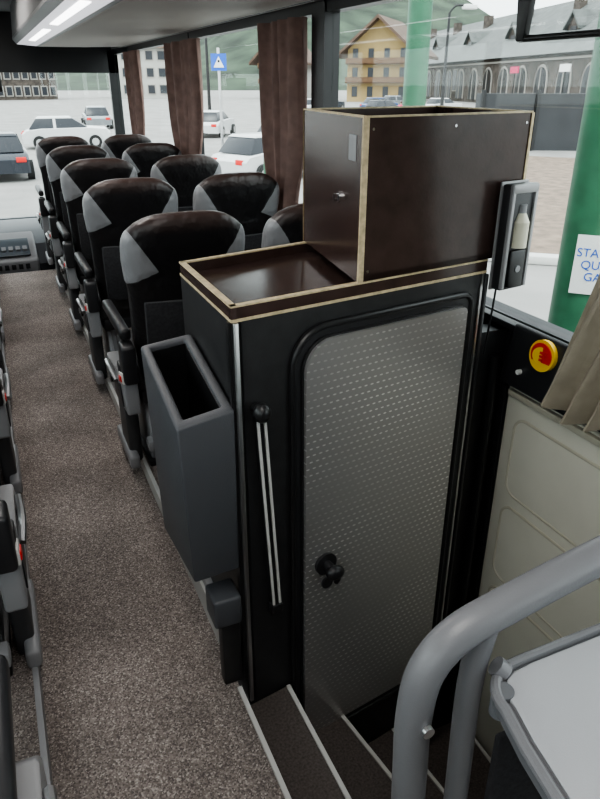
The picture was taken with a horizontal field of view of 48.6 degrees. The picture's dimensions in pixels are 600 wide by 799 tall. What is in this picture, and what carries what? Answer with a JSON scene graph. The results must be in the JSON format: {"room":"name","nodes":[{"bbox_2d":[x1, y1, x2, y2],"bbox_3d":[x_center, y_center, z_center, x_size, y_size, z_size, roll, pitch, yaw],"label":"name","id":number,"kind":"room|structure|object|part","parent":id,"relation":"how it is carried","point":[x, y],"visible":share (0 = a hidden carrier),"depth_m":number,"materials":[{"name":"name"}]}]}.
{"room":"bus interior","nodes":[
{"label":"bus interior","id":0,"kind":"room"},
{"bbox_2d":[0,0,11,11],"bbox_3d":[-1.110,-1.849,2.257,2.816,0.077,11.328,-11,28,-21],"label":"ceiling","id":1,"kind":"structure","parent":0,"point":[4,4],"depth_m":6.45,"materials":[{"name":"grey plastic"}]},
{"bbox_2d":[0,11,125,219],"bbox_3d":[-3.382,-2.615,7.601,2.816,3.296,0.064,-11,28,-21],"label":"wall","id":2,"kind":"structure","parent":0,"point":[14,58],"depth_m":7.38,"materials":[{"name":"grey plastic"}]},
{"bbox_2d":[0,269,450,798],"bbox_3d":[-1.088,0.686,3.477,2.736,1.144,11.200,-11,28,-21],"label":"floor","id":3,"kind":"structure","parent":0,"point":[138,703],"depth_m":2.21,"materials":[{"name":"carpet"}]},
{"bbox_2d":[1,319,4,339],"bbox_3d":[-2.183,-0.888,4.130,0.519,1.134,0.701,-11,28,-21],"label":"passenger seat","id":4,"kind":"object","parent":3,"relation":"on","point":[2,327],"visible":0.59,"depth_m":4.40,"materials":[{"name":"leather"}]},
{"bbox_2d":[0,308,11,398],"bbox_3d":[-1.783,-0.497,3.311,0.519,1.134,0.701,-11,28,-21],"label":"passenger seat","id":5,"kind":"object","parent":3,"relation":"on","point":[2,365],"visible":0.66,"depth_m":3.55,"materials":[{"name":"leather"}]},
{"bbox_2d":[0,368,22,492],"bbox_3d":[-1.383,-0.106,2.491,0.519,1.134,0.701,-11,28,-21],"label":"passenger seat","id":6,"kind":"object","parent":3,"relation":"on","point":[9,454],"visible":0.94,"depth_m":2.73,"materials":[{"name":"leather"}]},
{"bbox_2d":[0,484,42,675],"bbox_3d":[-0.983,0.285,1.672,0.519,1.134,0.701,-11,28,-21],"label":"passenger seat","id":7,"kind":"object","parent":3,"relation":"on","point":[18,607],"visible":0.98,"depth_m":1.83,"materials":[{"name":"plastic"}]},
{"bbox_2d":[0,655,57,798],"bbox_3d":[-0.582,0.675,0.853,0.519,1.134,0.701,-11,28,-21],"label":"passenger seat","id":8,"kind":"object","parent":3,"relation":"on","point":[26,778],"visible":1,"depth_m":1.06,"materials":[{"name":"plastic"}]},
{"bbox_2d":[0,218,63,273],"bbox_3d":[-3.018,-1.515,7.211,2.560,0.735,1.613,-11,28,-21],"label":"dashboard","id":9,"kind":"object","parent":3,"relation":"on","point":[22,241],"visible":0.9,"depth_m":6.62,"materials":[{"name":"grey plastic"}]},
{"bbox_2d":[35,136,89,264],"bbox_3d":[-2.159,-1.826,6.097,0.519,1.134,0.701,-11,28,-21],"label":"passenger seat","id":10,"kind":"object","parent":3,"relation":"on","point":[44,146],"visible":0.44,"depth_m":5.72,"materials":[{"name":"leather"}]},
{"bbox_2d":[44,145,109,292],"bbox_3d":[-1.759,-1.435,5.278,0.519,1.134,0.701,-11,28,-21],"label":"passenger seat","id":11,"kind":"object","parent":3,"relation":"on","point":[58,158],"visible":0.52,"depth_m":4.90,"materials":[{"name":"leather"}]},
{"bbox_2d":[56,158,137,329],"bbox_3d":[-1.358,-1.044,4.458,0.519,1.134,0.701,-11,28,-21],"label":"passenger seat","id":12,"kind":"object","parent":3,"relation":"on","point":[78,176],"visible":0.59,"depth_m":4.07,"materials":[{"name":"leather"}]},
{"bbox_2d":[74,177,177,384],"bbox_3d":[-0.958,-0.654,3.639,0.519,1.134,0.701,-11,28,-21],"label":"passenger seat","id":13,"kind":"object","parent":3,"relation":"on","point":[110,206],"visible":0.64,"depth_m":3.26,"materials":[{"name":"fabric"}]},
{"bbox_2d":[101,134,152,158],"bbox_3d":[-1.644,-1.923,6.302,0.480,1.134,0.701,-11,28,-21],"label":"passenger seat","id":14,"kind":"object","parent":3,"relation":"on","point":[115,145],"visible":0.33,"depth_m":5.79,"materials":[{"name":"leather"}]},
{"bbox_2d":[2,266,291,798],"bbox_3d":[-0.702,0.587,2.407,0.554,0.067,9.200,-11,28,-21],"label":"trim","id":15,"kind":"structure","parent":3,"relation":"on","point":[39,701],"depth_m":1.86,"materials":[{"name":"grey metal"}]},
{"bbox_2d":[122,142,181,176],"bbox_3d":[-1.244,-1.533,5.482,0.480,1.134,0.701,-11,28,-21],"label":"passenger seat","id":16,"kind":"object","parent":3,"relation":"on","point":[142,156],"visible":0.29,"depth_m":4.99,"materials":[{"name":"leather"}]},
{"bbox_2d":[102,210,244,468],"bbox_3d":[-0.558,-0.263,2.820,0.519,1.134,0.701,-11,28,-21],"label":"passenger seat","id":17,"kind":"object","parent":3,"relation":"on","point":[152,248],"visible":0.65,"depth_m":2.43,"materials":[{"name":"leather"}]},
{"bbox_2d":[150,154,221,210],"bbox_3d":[-0.844,-1.142,4.663,0.480,1.134,0.701,-11,28,-21],"label":"passenger seat","id":18,"kind":"object","parent":3,"relation":"on","point":[183,173],"visible":0.27,"depth_m":4.19,"materials":[{"name":"leather"}]},
{"bbox_2d":[190,574,219,644],"bbox_3d":[-0.277,0.678,2.155,0.034,0.120,0.496,-11,28,-21],"label":"trim","id":19,"kind":"structure","parent":3,"relation":"on","point":[199,586],"depth_m":2.20,"materials":[{"name":"grey"}]},
{"bbox_2d":[193,172,279,250],"bbox_3d":[-0.444,-0.751,3.844,0.480,1.134,0.701,-11,28,-21],"label":"passenger seat","id":20,"kind":"object","parent":3,"relation":"on","point":[252,198],"visible":0.36,"depth_m":3.38,"materials":[{"name":"leather"}]},
{"bbox_2d":[261,203,302,247],"bbox_3d":[-0.043,-0.361,3.025,0.480,1.134,0.701,-11,28,-21],"label":"passenger seat","id":21,"kind":"object","parent":3,"relation":"on","point":[285,226],"visible":0.1,"depth_m":2.49,"materials":[{"name":"leather"}]},
{"bbox_2d":[179,241,488,743],"bbox_3d":[0.107,0.553,2.316,0.918,2.095,0.565,-15,30,-29],"label":"cabin","id":22,"kind":"object","parent":3,"relation":"on","point":[256,317],"depth_m":1.77,"materials":[{"name":"black laminate"}]},
{"bbox_2d":[141,335,241,683],"bbox_3d":[-0.297,0.336,1.883,0.142,0.967,0.387,-11,28,-21],"label":"waste bin","id":23,"kind":"object","parent":22,"relation":"attached to","point":[192,417],"visible":1,"depth_m":1.73,"materials":[{"name":"grey plastic"}]},
{"bbox_3d":[-0.080,0.307,1.733,0.076,0.674,0.057,-15,30,-29],"label":"grab handle","id":24,"kind":"part","parent":22,"relation":"part of","materials":[{"name":"silver metal"}]},
{"bbox_2d":[303,307,467,729],"bbox_3d":[0.260,0.440,2.002,0.541,1.386,0.080,-15,30,-29],"label":"door","id":25,"kind":"structure","parent":22,"relation":"attached to","point":[380,402],"depth_m":1.95,"materials":[{"name":"metal"}]},
{"bbox_2d":[303,105,534,282],"bbox_3d":[0.298,-0.627,1.913,0.600,0.381,0.589,-11,28,-21],"label":"storage box","id":26,"kind":"object","parent":22,"relation":"on","point":[388,191],"visible":0.88,"depth_m":1.69,"materials":[{"name":"brown laminate"}]},
{"bbox_2d":[483,179,539,353],"bbox_3d":[0.598,-0.359,1.887,0.107,0.496,0.065,-14,29,-27],"label":"dispenser","id":27,"kind":"object","parent":22,"relation":"attached to","point":[518,199],"visible":1,"depth_m":1.82,"materials":[{"name":"grey plastic"}]},
{"bbox_2d":[250,684,490,798],"bbox_3d":[0.417,1.352,2.101,1.014,0.870,0.949,-11,28,-21],"label":"steps","id":28,"kind":"structure","parent":3,"relation":"on","point":[333,761],"depth_m":2.03,"materials":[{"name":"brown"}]},
{"bbox_2d":[391,535,599,798],"bbox_3d":[0.626,0.572,1.276,1.052,0.958,0.102,-11,28,-21],"label":"handrail","id":29,"kind":"object","parent":3,"relation":"on","point":[469,634],"visible":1,"depth_m":1.00,"materials":[{"name":"grey metal"}]},
{"bbox_2d":[488,623,599,798],"bbox_3d":[0.569,0.466,0.919,0.584,0.064,0.441,-11,28,-21],"label":"tray table","id":30,"kind":"object","parent":29,"relation":"attached to","point":[545,698],"visible":1,"depth_m":0.94,"materials":[{"name":"grey plastic"}]},
{"bbox_2d":[110,0,599,597],"bbox_3d":[0.124,-0.595,3.458,0.120,3.344,11.200,-11,28,-21],"label":"wall","id":31,"kind":"structure","parent":0,"point":[325,14],"depth_m":3.01,"materials":[{"name":"grey plastic"}]},
{"bbox_2d":[122,50,144,135],"bbox_3d":[-1.647,-2.810,6.690,0.086,1.232,0.640,-11,28,-21],"label":"window curtain","id":32,"kind":"object","parent":31,"relation":"hanging from","point":[132,62],"visible":0.65,"depth_m":6.47,"materials":[{"name":"brown fabric"}]},
{"bbox_2d":[10,0,318,47],"bbox_3d":[-0.210,-1.641,2.312,1.069,0.341,10.240,-11,28,-21],"label":"ceiling","id":33,"kind":"structure","parent":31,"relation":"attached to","point":[41,23],"depth_m":3.80,"materials":[{"name":"grey plastic"}]},
{"bbox_2d":[163,38,203,154],"bbox_3d":[-0.873,-2.053,5.104,0.086,1.232,0.832,-11,28,-21],"label":"window curtain","id":34,"kind":"object","parent":31,"relation":"hanging from","point":[182,58],"visible":0.69,"depth_m":4.92,"materials":[{"name":"brown fabric"}]},
{"bbox_2d":[257,16,307,211],"bbox_3d":[-0.093,-1.287,3.497,0.094,1.232,0.496,-11,28,-21],"label":"window curtain","id":35,"kind":"object","parent":31,"relation":"hanging from","point":[282,43],"visible":0.62,"depth_m":3.38,"materials":[{"name":"brown fabric"}]},
{"bbox_2d":[458,379,599,757],"bbox_3d":[0.884,0.863,2.157,0.048,1.640,1.018,-11,28,-21],"label":"door","id":36,"kind":"structure","parent":31,"relation":"in","point":[546,502],"depth_m":2.18,"materials":[{"name":"beige plastic"}]},
{"bbox_2d":[500,323,568,415],"bbox_3d":[0.724,-0.094,2.010,0.059,0.200,0.332,-11,28,-21],"label":"panel","id":37,"kind":"object","parent":31,"relation":"attached to","point":[533,359],"visible":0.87,"depth_m":2.03,"materials":[{"name":"black plastic"}]},
{"bbox_2d":[516,0,599,42],"bbox_3d":[0.715,-1.038,1.695,0.024,0.210,0.479,-11,28,-21],"label":"window frame","id":38,"kind":"structure","parent":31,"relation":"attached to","point":[525,8],"depth_m":1.85,"materials":[{"name":"black plastic"}]},
{"bbox_2d":[540,273,599,431],"bbox_3d":[0.839,-0.348,1.430,0.078,1.147,0.680,-11,28,-21],"label":"window curtain","id":39,"kind":"object","parent":31,"relation":"hanging from","point":[574,389],"visible":1,"depth_m":1.77,"materials":[{"name":"beige fabric"}]},
{"bbox_2d":[433,323,506,728],"bbox_3d":[0.599,0.607,2.537,0.205,1.840,0.099,-11,28,-21],"label":"wall","id":40,"kind":"structure","parent":0,"point":[489,368],"depth_m":2.36,"materials":[{"name":"black plastic"}]},
{"label":"outside","id":41,"kind":"structure","parent":0,"visible":0},
{"bbox_2d":[55,0,488,90],"bbox_3d":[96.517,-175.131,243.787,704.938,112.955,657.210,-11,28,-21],"label":"hill","id":42,"kind":"structure","parent":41,"point":[239,48],"depth_m":356.58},
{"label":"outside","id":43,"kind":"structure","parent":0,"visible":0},
{"bbox_2d":[0,90,575,321],"bbox_3d":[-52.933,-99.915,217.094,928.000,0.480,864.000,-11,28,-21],"label":"ground","id":44,"kind":"structure","parent":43,"point":[19,196],"depth_m":48.49,"materials":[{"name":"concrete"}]},
{"bbox_2d":[0,131,35,178],"bbox_3d":[-10.684,-8.697,23.568,2.064,1.488,4.272,-11,28,-21],"label":"car","id":45,"kind":"object","parent":44,"relation":"on","point":[14,158],"visible":1,"depth_m":22.18,"materials":[{"name":"grey paint"}]},
{"bbox_2d":[0,73,57,99],"bbox_3d":[-56.088,-63.271,130.048,17.090,8.320,17.881,-11,28,-21],"label":"stone house","id":46,"kind":"structure","parent":44,"relation":"on","point":[16,86],"depth_m":126.57,"materials":[{"name":"stone"}]},
{"bbox_2d":[21,116,109,146],"bbox_3d":[-11.983,-13.721,34.099,4.272,1.488,2.064,-8,27,-16],"label":"car","id":47,"kind":"object","parent":44,"relation":"on","point":[42,127],"visible":0.86,"depth_m":33.27,"materials":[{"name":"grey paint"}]},
{"bbox_2d":[81,106,113,128],"bbox_3d":[-14.926,-20.690,48.711,2.064,1.488,4.272,-9,27,-18],"label":"car","id":48,"kind":"object","parent":44,"relation":"on","point":[92,115],"visible":0.9,"depth_m":47.16,"materials":[{"name":"grey paint"}]},
{"bbox_2d":[108,46,167,97],"bbox_3d":[-33.870,-72.928,144.162,19.468,13.600,17.986,-11,28,-21],"label":"house","id":49,"kind":"structure","parent":44,"relation":"on","point":[152,60],"depth_m":139.45,"materials":[{"name":"grey paint"}]},
{"bbox_2d":[205,38,210,109],"bbox_3d":[-7.229,-30.414,58.987,2.327,10.193,0.784,-6,26,-13],"label":"street lamp","id":50,"kind":"object","parent":44,"relation":"on","point":[206,43],"visible":0.49,"depth_m":59.54,"materials":[{"name":"black metal"}]},
{"bbox_2d":[211,48,226,146],"bbox_3d":[-2.727,-9.852,22.979,0.512,4.080,0.184,-3,26,-6],"label":"pedestrian crossing sign","id":51,"kind":"object","parent":44,"relation":"on","point":[218,61],"visible":0.86,"depth_m":22.33,"materials":[{"name":"silver metal"}]},
{"bbox_2d":[203,110,235,137],"bbox_3d":[-5.429,-17.224,41.443,2.064,1.488,4.272,4,26,8],"label":"car","id":52,"kind":"object","parent":44,"relation":"on","point":[211,117],"visible":0.66,"depth_m":39.90,"materials":[{"name":"grey paint"}]},
{"bbox_2d":[211,132,263,172],"bbox_3d":[-0.971,-8.434,23.015,2.064,1.488,4.272,22,33,38],"label":"car","id":53,"kind":"object","parent":44,"relation":"on","point":[241,152],"visible":0.27,"depth_m":21.57,"materials":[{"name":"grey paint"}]},
{"bbox_2d":[249,49,310,97],"bbox_3d":[-2.706,-69.271,138.354,19.084,12.000,20.005,-11,28,-21],"label":"chalet","id":54,"kind":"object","parent":44,"relation":"on","point":[255,60],"visible":0.09,"depth_m":139.53,"materials":[{"name":"white paint"}]},
{"bbox_2d":[307,98,310,107],"bbox_3d":[1.601,-31.357,71.074,2.064,1.488,4.272,22,33,38],"label":"car","id":55,"kind":"object","parent":44,"relation":"on","point":[308,99],"visible":0.06,"depth_m":69.46,"materials":[{"name":"grey paint"}]},
{"bbox_2d":[338,100,344,107],"bbox_3d":[3.497,-35.481,79.720,2.064,1.488,4.272,18,31,33],"label":"car","id":56,"kind":"object","parent":44,"relation":"on","point":[340,103],"visible":0.17,"depth_m":80.10,"materials":[{"name":"grey paint"}]},
{"bbox_2d":[360,97,398,106],"bbox_3d":[9.007,-33.516,75.600,4.272,1.488,2.064,-14,29,-26],"label":"car","id":57,"kind":"object","parent":44,"relation":"on","point":[367,100],"visible":0.33,"depth_m":74.85,"materials":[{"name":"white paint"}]},
{"bbox_2d":[366,100,397,106],"bbox_3d":[8.227,-28.474,65.030,4.272,1.488,2.064,-17,30,-31],"label":"car","id":58,"kind":"object","parent":44,"relation":"on","point":[372,103],"visible":0.23,"depth_m":64.00,"materials":[{"name":"grey paint"}]},
{"bbox_2d":[339,14,438,101],"bbox_3d":[15.713,-59.705,117.183,22.818,12.960,22.886,-11,28,-21],"label":"chalet","id":59,"kind":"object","parent":44,"relation":"on","point":[374,58],"visible":0.8,"depth_m":111.12,"materials":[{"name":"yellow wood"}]},
{"bbox_2d":[384,96,402,104],"bbox_3d":[12.453,-38.687,86.442,4.272,1.488,2.064,-14,29,-26],"label":"car","id":60,"kind":"object","parent":44,"relation":"on","point":[396,99],"visible":0.23,"depth_m":85.45,"materials":[{"name":"grey paint"}]},
{"bbox_2d":[402,0,432,105],"bbox_3d":[1.274,-4.152,7.032,0.358,7.520,0.358,-11,28,-21],"label":"post","id":61,"kind":"object","parent":44,"relation":"on","point":[419,21],"visible":0.17,"depth_m":7.13,"materials":[{"name":"metal"}]},
{"bbox_2d":[425,98,461,106],"bbox_3d":[15.775,-32.542,73.559,4.272,1.488,2.064,-14,29,-26],"label":"car","id":62,"kind":"object","parent":44,"relation":"on","point":[432,101],"visible":0.3,"depth_m":72.77,"materials":[{"name":"grey paint"}]},
{"bbox_2d":[440,4,477,105],"bbox_3d":[12.834,-27.178,54.060,2.327,8.593,0.784,-6,26,-13],"label":"street lamp","id":63,"kind":"object","parent":44,"relation":"on","point":[464,6],"visible":0.93,"depth_m":53.29,"materials":[{"name":"grey metal"}]},
{"bbox_2d":[426,0,599,102],"bbox_3d":[40.374,-61.047,118.325,65.282,14.400,132.254,-11,28,-21],"label":"station building","id":64,"kind":"structure","parent":44,"relation":"on","point":[486,54],"depth_m":99.34,"materials":[{"name":"stone"}]},
{"bbox_2d":[488,253,558,265],"bbox_3d":[7.354,-2.246,11.580,12.951,0.160,0.318,7,26,15],"label":"kerb","id":65,"kind":"object","parent":44,"relation":"on","point":[534,258],"depth_m":12.21,"materials":[{"name":"grey concrete"}]},
{"bbox_2d":[475,90,585,150],"bbox_3d":[23.344,-13.118,31.405,29.666,2.720,0.599,2,26,5],"label":"fence","id":66,"kind":"object","parent":44,"relation":"on","point":[558,116],"visible":0.38,"depth_m":32.09,"materials":[{"name":"grey metal"}]},
{"bbox_2d":[526,156,574,253],"bbox_3d":[13.204,-6.123,19.859,17.907,0.032,20.376,9,27,17],"label":"gravel patch","id":67,"kind":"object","parent":44,"relation":"on","point":[554,174],"visible":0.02,"depth_m":19.06,"materials":[{"name":"beige gravel"}]},
{"bbox_2d":[548,13,599,331],"bbox_3d":[1.627,-2.254,3.053,0.448,7.520,0.448,-11,28,-21],"label":"post","id":68,"kind":"object","parent":44,"relation":"on","point":[582,216],"visible":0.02,"depth_m":3.53,"materials":[{"name":"metal"}]},
{"bbox_2d":[568,234,599,294],"bbox_3d":[1.625,-0.716,3.582,0.288,0.320,0.007,11,27,21],"label":"paper sign","id":69,"kind":"object","parent":68,"relation":"attached to","point":[586,264],"visible":0.98,"depth_m":3.61,"materials":[{"name":"white paper"}]}
]}

